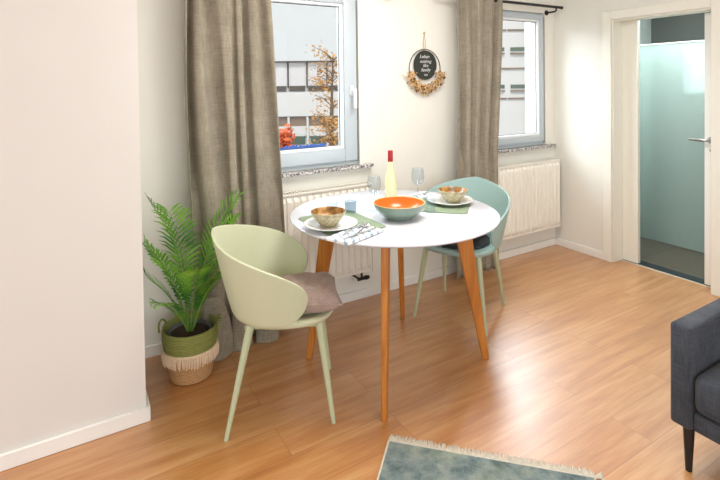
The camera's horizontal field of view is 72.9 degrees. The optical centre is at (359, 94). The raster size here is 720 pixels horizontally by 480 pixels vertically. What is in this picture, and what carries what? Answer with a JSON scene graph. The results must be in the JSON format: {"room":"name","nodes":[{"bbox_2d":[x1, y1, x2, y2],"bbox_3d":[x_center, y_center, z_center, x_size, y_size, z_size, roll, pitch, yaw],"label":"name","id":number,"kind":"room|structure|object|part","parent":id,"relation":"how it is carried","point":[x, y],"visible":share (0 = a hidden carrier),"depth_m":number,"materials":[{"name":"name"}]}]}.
{"room":"dining room","nodes":[
{"label":"dining room","id":0,"kind":"room"},
{"bbox_2d":[0,0,145,453],"bbox_3d":[-2.184,0.187,1.645,2.582,2.500,0.530,-1,1,-31],"label":"wall","id":1,"kind":"structure","parent":0,"point":[72,338],"depth_m":1.95,"materials":[{"name":"paint"}]},
{"bbox_2d":[0,237,555,471],"bbox_3d":[-0.704,1.367,2.538,5.986,0.062,0.546,-1,1,-31],"label":"baseboard","id":2,"kind":"structure","parent":1,"relation":"attached to","point":[31,452],"depth_m":2.04,"materials":[{"name":"white paint"}]},
{"bbox_2d":[0,245,719,479],"bbox_3d":[0.754,1.450,0.234,6.112,0.050,6.000,-1,1,-31],"label":"floor","id":3,"kind":"structure","parent":0,"point":[576,372],"depth_m":2.28,"materials":[{"name":"brown wood"}]},
{"bbox_2d":[158,312,220,385],"bbox_3d":[-0.845,1.262,2.438,0.297,0.280,0.275,-1,1,-31],"label":"basket","id":4,"kind":"object","parent":3,"relation":"on","point":[187,360],"visible":0.92,"depth_m":2.34,"materials":[{"name":"wicker"}]},
{"bbox_3d":[-0.989,1.148,2.432,0.021,0.046,0.100,-1,1,-1],"label":"handle","id":5,"kind":"part","parent":4,"relation":"part of","materials":[{"name":"green wicker"}]},
{"bbox_2d":[168,319,210,335],"bbox_3d":[-0.848,1.209,2.436,0.202,0.078,0.202,-1,1,-31],"label":"plant pot","id":6,"kind":"object","parent":4,"relation":"in","point":[202,325],"depth_m":2.45,"materials":[{"name":"green wicker"}]},
{"bbox_2d":[142,189,246,336],"bbox_3d":[-0.759,0.859,2.368,0.524,0.778,0.478,-1,1,-31],"label":"potted palm","id":7,"kind":"object","parent":4,"relation":"in","point":[188,327],"visible":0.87,"depth_m":2.37,"materials":[{"name":"plant"}]},
{"bbox_3d":[-0.715,1.143,2.473,0.021,0.047,0.099,-1,1,-16],"label":"handle","id":8,"kind":"part","parent":4,"relation":"part of","materials":[{"name":"green wicker"}]},
{"bbox_2d":[211,224,335,441],"bbox_3d":[-0.391,1.001,2.240,0.549,0.804,0.590,-1,1,-6],"label":"dining chair","id":9,"kind":"object","parent":3,"relation":"on","point":[253,261],"visible":0.93,"depth_m":2.05,"materials":[{"name":"green plastic"}]},
{"bbox_3d":[-0.505,1.192,2.030,0.151,0.432,0.035,-2,2,-43],"label":"leg","id":10,"kind":"part","parent":9,"relation":"part of","materials":[{"name":"green metal"}]},
{"bbox_3d":[-0.335,0.964,2.245,0.436,0.030,0.458,-1,1,-6],"label":"seat","id":11,"kind":"part","parent":9,"relation":"part of","materials":[{"name":"green plastic"}]},
{"bbox_2d":[282,272,342,313],"bbox_3d":[-0.234,0.892,2.199,0.276,0.121,0.306,0,1,-10],"label":"cushion","id":12,"kind":"object","parent":9,"relation":"on","point":[320,288],"visible":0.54,"depth_m":2.11,"materials":[{"name":"fabric"}]},
{"bbox_3d":[-0.148,1.187,2.087,0.091,0.429,0.034,0,1,27],"label":"leg","id":13,"kind":"part","parent":9,"relation":"part of","materials":[{"name":"green metal"}]},
{"bbox_3d":[-0.186,1.180,2.447,0.091,0.429,0.034,-2,2,-39],"label":"leg","id":14,"kind":"part","parent":9,"relation":"part of","materials":[{"name":"green metal"}]},
{"bbox_2d":[290,190,499,421],"bbox_3d":[0.180,0.998,2.541,1.068,0.775,1.068,-1,1,-31],"label":"dining table","id":15,"kind":"object","parent":3,"relation":"on","point":[426,229],"visible":0.74,"depth_m":2.40,"materials":[{"name":"white laminate"}]},
{"bbox_3d":[-0.197,1.014,2.559,0.186,0.752,0.034,-1,1,3],"label":"leg","id":16,"kind":"part","parent":15,"relation":"part of","materials":[{"name":"brown wood"}]},
{"bbox_2d":[299,210,385,235],"bbox_3d":[-0.093,0.617,2.346,0.295,0.003,0.380,-1,1,-31],"label":"placemat","id":17,"kind":"object","parent":15,"relation":"on","point":[360,218],"visible":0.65,"depth_m":2.37,"materials":[{"name":"green fabric"}]},
{"bbox_2d":[304,216,357,230],"bbox_3d":[-0.136,0.606,2.261,0.251,0.024,0.251,-1,1,-31],"label":"plate","id":18,"kind":"object","parent":17,"relation":"on","point":[346,222],"visible":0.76,"depth_m":2.25,"materials":[{"name":"white ceramic"}]},
{"bbox_2d":[311,206,345,226],"bbox_3d":[-0.147,0.576,2.266,0.164,0.068,0.164,-1,1,-31],"label":"bowl","id":19,"kind":"object","parent":18,"relation":"on","point":[328,216],"visible":1,"depth_m":2.23,"materials":[{"name":"ceramic"}]},
{"bbox_2d":[324,224,383,245],"bbox_3d":[-0.022,0.611,2.131,0.130,0.013,0.250,0,2,39],"label":"napkin","id":20,"kind":"object","parent":15,"relation":"on","point":[338,238],"visible":0.85,"depth_m":2.10,"materials":[{"name":"fabric"}]},
{"bbox_2d":[342,222,364,234],"bbox_3d":[-0.027,0.599,2.170,0.023,0.009,0.193,0,1,29],"label":"fork","id":21,"kind":"object","parent":20,"relation":"on","point":[360,225],"visible":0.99,"depth_m":2.16,"materials":[{"name":"metal"}]},
{"bbox_3d":[-0.036,0.600,2.154,0.023,0.007,0.157,0,1,29],"label":"handle","id":22,"kind":"part","parent":21,"relation":"part of","materials":[{"name":"metal"}]},
{"bbox_2d":[344,227,376,238],"bbox_3d":[0.008,0.602,2.121,0.014,0.006,0.212,0,2,41],"label":"knife","id":23,"kind":"object","parent":20,"relation":"on","point":[350,236],"visible":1,"depth_m":2.11,"materials":[{"name":"metal"}]},
{"bbox_3d":[-0.029,0.603,2.080,0.012,0.006,0.100,0,2,41],"label":"handle","id":24,"kind":"part","parent":23,"relation":"part of","materials":[{"name":"metal"}]},
{"bbox_2d":[353,223,369,237],"bbox_3d":[0.006,0.601,2.156,0.037,0.011,0.196,0,1,19],"label":"spoon","id":25,"kind":"object","parent":20,"relation":"on","point":[366,224],"visible":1,"depth_m":2.19,"materials":[{"name":"metal"}]},
{"bbox_3d":[0.113,1.018,2.157,0.034,0.752,0.186,-1,1,10],"label":"leg","id":26,"kind":"part","parent":15,"relation":"part of","materials":[{"name":"brown wood"}]},
{"bbox_2d":[385,150,396,196],"bbox_3d":[0.181,0.467,2.875,0.073,0.272,0.073,-1,1,-31],"label":"wine bottle","id":27,"kind":"object","parent":15,"relation":"on","point":[390,178],"visible":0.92,"depth_m":2.85,"materials":[{"name":"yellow glass"}]},
{"bbox_2d":[373,196,424,221],"bbox_3d":[0.193,0.572,2.412,0.256,0.080,0.256,-1,1,-31],"label":"serving bowl","id":28,"kind":"object","parent":15,"relation":"on","point":[393,208],"visible":1,"depth_m":2.38,"materials":[{"name":"green ceramic"}]},
{"bbox_3d":[0.244,1.001,2.918,0.034,0.752,0.186,-1,1,10],"label":"leg","id":29,"kind":"part","parent":15,"relation":"part of","materials":[{"name":"brown wood"}]},
{"bbox_2d":[408,191,434,199],"bbox_3d":[0.353,0.595,2.846,0.110,0.013,0.200,0,2,44],"label":"napkin","id":30,"kind":"object","parent":15,"relation":"on","point":[421,196],"visible":0.59,"depth_m":2.84,"materials":[{"name":"fabric"}]},
{"bbox_2d":[421,199,469,213],"bbox_3d":[0.454,0.603,2.659,0.280,0.003,0.340,0,1,16],"label":"placemat","id":31,"kind":"object","parent":15,"relation":"on","point":[429,206],"visible":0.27,"depth_m":2.57,"materials":[{"name":"green fabric"}]},
{"bbox_2d":[427,194,472,205],"bbox_3d":[0.495,0.588,2.687,0.251,0.024,0.251,-1,1,-31],"label":"plate","id":32,"kind":"object","parent":31,"relation":"on","point":[437,198],"visible":0.73,"depth_m":2.68,"materials":[{"name":"white ceramic"}]},
{"bbox_2d":[438,186,467,202],"bbox_3d":[0.511,0.558,2.684,0.164,0.068,0.164,-1,1,-31],"label":"bowl","id":33,"kind":"object","parent":32,"relation":"on","point":[451,194],"visible":1,"depth_m":2.65,"materials":[{"name":"brown ceramic"}]},
{"bbox_3d":[0.572,1.004,2.537,0.186,0.752,0.034,-1,1,1],"label":"leg","id":34,"kind":"part","parent":15,"relation":"part of","materials":[{"name":"brown wood"}]},
{"bbox_2d":[413,177,510,335],"bbox_3d":[0.656,0.968,3.100,0.590,0.803,0.549,0,1,32],"label":"dining chair","id":35,"kind":"object","parent":3,"relation":"on","point":[482,190],"visible":0.39,"depth_m":3.08,"materials":[{"name":"green plastic"}]},
{"bbox_3d":[0.377,1.160,3.020,0.107,0.430,0.035,-1,1,-5],"label":"leg","id":36,"kind":"part","parent":35,"relation":"part of","materials":[{"name":"green metal"}]},
{"bbox_3d":[0.571,1.151,3.316,0.035,0.431,0.128,-1,1,5],"label":"leg","id":37,"kind":"part","parent":35,"relation":"part of","materials":[{"name":"green metal"}]},
{"bbox_3d":[0.625,0.934,3.052,0.458,0.030,0.436,0,1,32],"label":"seat","id":38,"kind":"part","parent":35,"relation":"part of","materials":[{"name":"green plastic"}]},
{"bbox_2d":[443,234,489,247],"bbox_3d":[0.637,0.906,3.071,0.356,0.024,0.356,-1,1,-31],"label":"seat pad","id":39,"kind":"object","parent":35,"relation":"on","point":[483,240],"visible":0.28,"depth_m":2.95,"materials":[{"name":"black fabric"}]},
{"bbox_3d":[0.706,1.160,2.814,0.035,0.430,0.107,-1,1,-21],"label":"leg","id":40,"kind":"part","parent":35,"relation":"part of","materials":[{"name":"green metal"}]},
{"bbox_3d":[0.887,1.151,3.118,0.128,0.431,0.035,-1,1,-31],"label":"leg","id":41,"kind":"part","parent":35,"relation":"part of","materials":[{"name":"green metal"}]},
{"bbox_2d":[377,434,604,479],"bbox_3d":[0.313,1.407,1.168,0.798,0.008,1.520,0,1,15],"label":"rug","id":42,"kind":"object","parent":3,"relation":"on","point":[403,459],"visible":1,"depth_m":1.82,"materials":[{"name":"fabric"}]},
{"bbox_2d":[671,298,719,471],"bbox_3d":[1.958,0.997,1.269,0.840,0.780,1.755,-1,1,-31],"label":"sofa","id":43,"kind":"object","parent":3,"relation":"on","point":[695,336],"visible":1,"depth_m":1.77,"materials":[{"name":"fabric"}]},
{"bbox_3d":[1.212,1.299,1.796,0.039,0.176,0.040,-1,1,-31],"label":"leg","id":44,"kind":"part","parent":43,"relation":"part of","materials":[{"name":"black wood"}]},
{"bbox_3d":[1.983,1.177,1.247,0.828,0.070,1.678,-1,1,-31],"label":"frame","id":45,"kind":"part","parent":43,"relation":"part of","materials":[{"name":"fabric"}]},
{"bbox_2d":[695,362,719,422],"bbox_3d":[1.665,1.070,1.550,0.616,0.139,0.826,-1,1,-31],"label":"seat cushion","id":46,"kind":"object","parent":43,"relation":"on","point":[707,374],"depth_m":1.72,"materials":[{"name":"fabric"}]},
{"bbox_2d":[137,0,651,345],"bbox_3d":[-0.183,0.126,3.283,7.700,2.500,0.220,-1,1,-31],"label":"wall","id":47,"kind":"structure","parent":0,"point":[420,131],"depth_m":3.36,"materials":[{"name":"paint"}]},
{"bbox_2d":[271,0,373,177],"bbox_3d":[-0.404,-0.073,3.046,1.067,1.147,0.145,-1,1,-31],"label":"window","id":48,"kind":"structure","parent":47,"relation":"in","point":[311,156],"depth_m":3.21,"materials":[{"name":"plastic"}]},
{"bbox_3d":[-0.434,-0.084,3.071,0.922,1.125,0.069,-1,1,-31],"label":"frame","id":49,"kind":"part","parent":48,"relation":"part of","materials":[{"name":"plastic"}]},
{"bbox_3d":[-0.378,0.490,3.026,1.067,0.022,0.063,-1,1,-31],"label":"sill","id":50,"kind":"part","parent":48,"relation":"part of","materials":[{"name":"stone"}]},
{"bbox_3d":[-0.053,-0.025,3.230,0.028,0.070,0.012,-1,1,-31],"label":"handle","id":51,"kind":"part","parent":48,"relation":"part of","materials":[{"name":"white plastic"}]},
{"bbox_3d":[-0.038,0.028,3.208,0.022,0.134,0.044,-1,1,-31],"label":"handle","id":52,"kind":"part","parent":48,"relation":"part of","materials":[{"name":"white plastic"}]},
{"bbox_2d":[283,181,372,280],"bbox_3d":[-0.266,0.909,3.051,0.765,0.635,0.107,-1,1,-31],"label":"radiator","id":53,"kind":"object","parent":47,"relation":"attached to","point":[350,260],"visible":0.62,"depth_m":3.07,"materials":[{"name":"metal"}]},
{"bbox_2d":[283,181,371,196],"bbox_3d":[-0.267,0.598,3.039,0.765,0.012,0.082,-1,1,-31],"label":"grille","id":54,"kind":"object","parent":53,"relation":"attached to","point":[355,186],"depth_m":3.06,"materials":[{"name":"metal"}]},
{"bbox_2d":[403,32,446,96],"bbox_3d":[0.470,-0.216,3.506,0.393,0.466,0.064,-1,1,-31],"label":"wreath","id":55,"kind":"object","parent":47,"relation":"attached to","point":[425,65],"visible":1,"depth_m":3.52,"materials":[{"name":"beige plant"}]},
{"bbox_2d":[498,10,555,153],"bbox_3d":[1.222,-0.111,4.024,1.043,1.157,0.140,-1,1,-31],"label":"window","id":56,"kind":"structure","parent":47,"relation":"in","point":[537,137],"depth_m":4.20,"materials":[{"name":"plastic"}]},
{"bbox_3d":[1.249,0.457,4.003,1.043,0.022,0.063,-1,1,-31],"label":"sill","id":57,"kind":"part","parent":56,"relation":"part of","materials":[{"name":"stone"}]},
{"bbox_2d":[494,0,562,14],"bbox_3d":[1.113,-0.705,3.856,1.390,0.072,0.114,-1,1,-31],"label":"curtain rod","id":58,"kind":"object","parent":47,"relation":"attached to","point":[504,1],"visible":1,"depth_m":4.00,"materials":[{"name":"black metal"}]},
{"bbox_2d":[457,0,502,278],"bbox_3d":[0.898,0.299,3.668,0.493,2.083,0.092,-1,1,-31],"label":"curtain","id":59,"kind":"object","parent":58,"relation":"hanging from","point":[480,22],"visible":0.66,"depth_m":3.63,"materials":[{"name":"fabric"}]},
{"bbox_3d":[1.133,-0.726,3.817,1.385,0.023,0.023,-1,1,-31],"label":"rod","id":60,"kind":"part","parent":58,"relation":"part of","materials":[{"name":"black metal"}]},
{"bbox_2d":[498,158,559,239],"bbox_3d":[1.332,0.858,4.010,0.854,0.587,0.106,-1,1,-31],"label":"radiator","id":61,"kind":"object","parent":47,"relation":"attached to","point":[532,187],"visible":0.8,"depth_m":4.00,"materials":[{"name":"metal"}]},
{"bbox_2d":[498,158,559,168],"bbox_3d":[1.332,0.571,3.998,0.854,0.012,0.082,-1,1,-31],"label":"grille","id":62,"kind":"object","parent":61,"relation":"attached to","point":[549,161],"depth_m":4.02,"materials":[{"name":"metal"}]},
{"bbox_3d":[-0.406,-0.670,2.948,1.490,0.052,0.109,-1,1,-31],"label":"curtain rod","id":63,"kind":"object","parent":47,"relation":"attached to","visible":0},
{"bbox_2d":[184,0,284,361],"bbox_3d":[-0.665,0.343,2.689,0.555,2.097,0.182,-1,1,-31],"label":"curtain","id":64,"kind":"object","parent":63,"relation":"hanging from","point":[231,106],"visible":0.72,"depth_m":2.67,"materials":[{"name":"fabric"}]},
{"bbox_2d":[554,0,710,261],"bbox_3d":[3.312,0.108,1.753,0.120,2.500,6.000,-1,1,-31],"label":"wall","id":65,"kind":"structure","parent":0,"point":[577,26],"depth_m":4.08,"materials":[{"name":"paint"}]},
{"bbox_2d":[555,237,602,259],"bbox_3d":[1.848,1.300,4.114,0.014,0.062,0.470,-1,1,-31],"label":"baseboard","id":66,"kind":"structure","parent":65,"relation":"attached to","point":[567,244],"depth_m":4.10,"materials":[{"name":"white paint"}]},
{"bbox_2d":[602,0,719,296],"bbox_3d":[2.163,0.344,3.545,0.016,1.988,0.841,-1,1,-31],"label":"trim","id":67,"kind":"structure","parent":65,"relation":"attached to","point":[607,16],"depth_m":3.45,"materials":[{"name":"beige paint"}]},
{"bbox_2d":[612,8,710,263],"bbox_3d":[2.234,0.377,3.590,0.150,1.918,0.694,-1,1,-31],"label":"trim","id":68,"kind":"structure","parent":65,"relation":"attached to","point":[625,31],"depth_m":3.85,"materials":[{"name":"beige paint"}]},
{"bbox_2d":[622,259,710,287],"bbox_3d":[2.273,1.333,3.624,0.014,0.004,0.694,-1,1,-31],"label":"trim","id":69,"kind":"structure","parent":65,"relation":"attached to","point":[622,259],"depth_m":3.61,"materials":[{"name":"metal"}]},
{"bbox_2d":[623,259,710,286],"bbox_3d":[2.326,1.357,3.656,0.108,0.052,0.694,-1,1,-31],"label":"threshold","id":70,"kind":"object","parent":65,"relation":"attached to","point":[643,263],"depth_m":3.64,"materials":[{"name":"silver metal"}]},
{"bbox_2d":[688,13,710,285],"bbox_3d":[2.584,0.387,3.037,0.108,1.886,0.945,-1,1,-31],"label":"door","id":71,"kind":"structure","parent":65,"relation":"in","point":[707,236],"depth_m":3.37,"materials":[{"name":"white paint"}]},
{"bbox_3d":[2.354,0.316,3.374,0.064,0.019,0.130,-1,1,-31],"label":"handle","id":72,"kind":"part","parent":71,"relation":"part of","materials":[{"name":"metal"}]},
{"bbox_2d":[640,218,704,278],"bbox_3d":[3.196,1.352,3.682,1.550,0.057,2.600,-1,1,-31],"label":"floor","id":73,"kind":"structure","parent":0,"point":[678,247],"depth_m":4.24,"materials":[{"name":"tile"}]},
{"bbox_2d":[640,40,704,45],"bbox_3d":[2.867,0.435,3.966,0.018,1.761,1.745,-1,1,-31],"label":"screen","id":74,"kind":"object","parent":73,"relation":"on","point":[695,40],"visible":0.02,"depth_m":4.20,"materials":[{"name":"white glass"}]},
{"bbox_2d":[651,12,710,228],"bbox_3d":[3.722,0.104,4.111,0.150,2.400,2.820,-1,1,-31],"label":"wall","id":75,"kind":"structure","parent":0,"point":[677,162],"depth_m":4.89,"materials":[{"name":"tile"}]},
{"bbox_2d":[684,42,704,93],"bbox_3d":[3.461,-0.250,4.492,0.050,0.500,0.850,-1,1,-31],"label":"window","id":76,"kind":"structure","parent":75,"relation":"in","point":[686,45],"depth_m":4.83,"materials":[{"name":"white"}]},
{"label":"outside","id":77,"kind":"structure","parent":0,"visible":0},
{"bbox_3d":[-4.435,4.329,24.448,70.000,0.050,39.200,-1,1,-31],"label":"ground","id":78,"kind":"structure","parent":77,"visible":0},
{"bbox_2d":[279,124,294,147],"bbox_3d":[-1.472,2.561,8.979,0.802,4.040,0.809,0,1,21],"label":"shrub","id":79,"kind":"object","parent":78,"relation":"on","point":[285,135],"visible":0.16,"depth_m":8.85,"materials":[{"name":"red plant"}]},
{"bbox_2d":[305,39,338,145],"bbox_3d":[-0.492,1.778,8.964,1.012,5.576,1.106,-1,1,-1],"label":"autumn tree","id":80,"kind":"object","parent":78,"relation":"on","point":[329,123],"visible":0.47,"depth_m":8.94,"materials":[{"name":"orange plant"}]},
{"bbox_2d":[271,2,651,220],"bbox_3d":[0.382,0.390,16.904,16.500,8.000,6.300,-1,1,-3],"label":"apartment building","id":81,"kind":"structure","parent":78,"relation":"on","point":[296,28],"depth_m":13.98,"materials":[{"name":"grey concrete"}]},
{"bbox_2d":[291,126,306,135],"bbox_3d":[-1.774,1.063,14.045,0.460,0.290,0.050,-1,1,-3],"label":"window blind","id":82,"kind":"object","parent":81,"relation":"hanging from","point":[298,130],"depth_m":14.02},
{"bbox_3d":[-2.656,-2.218,13.899,10.200,2.580,0.120,-1,1,-3],"label":"facade panel","id":83,"kind":"part","parent":81,"relation":"part of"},
{"bbox_3d":[-2.621,0.297,13.951,10.200,0.690,0.120,-1,1,-3],"label":"facade panel","id":84,"kind":"part","parent":81,"relation":"part of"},
{"bbox_2d":[309,126,325,135],"bbox_3d":[-1.219,1.055,14.074,0.490,0.290,0.050,-1,1,-3],"label":"window blind","id":85,"kind":"object","parent":81,"relation":"hanging from","point":[316,133],"depth_m":14.05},
{"bbox_3d":[3.655,0.399,14.230,2.360,8.000,0.220,-1,1,-3],"label":"facade panel","id":86,"kind":"part","parent":81,"relation":"part of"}
]}

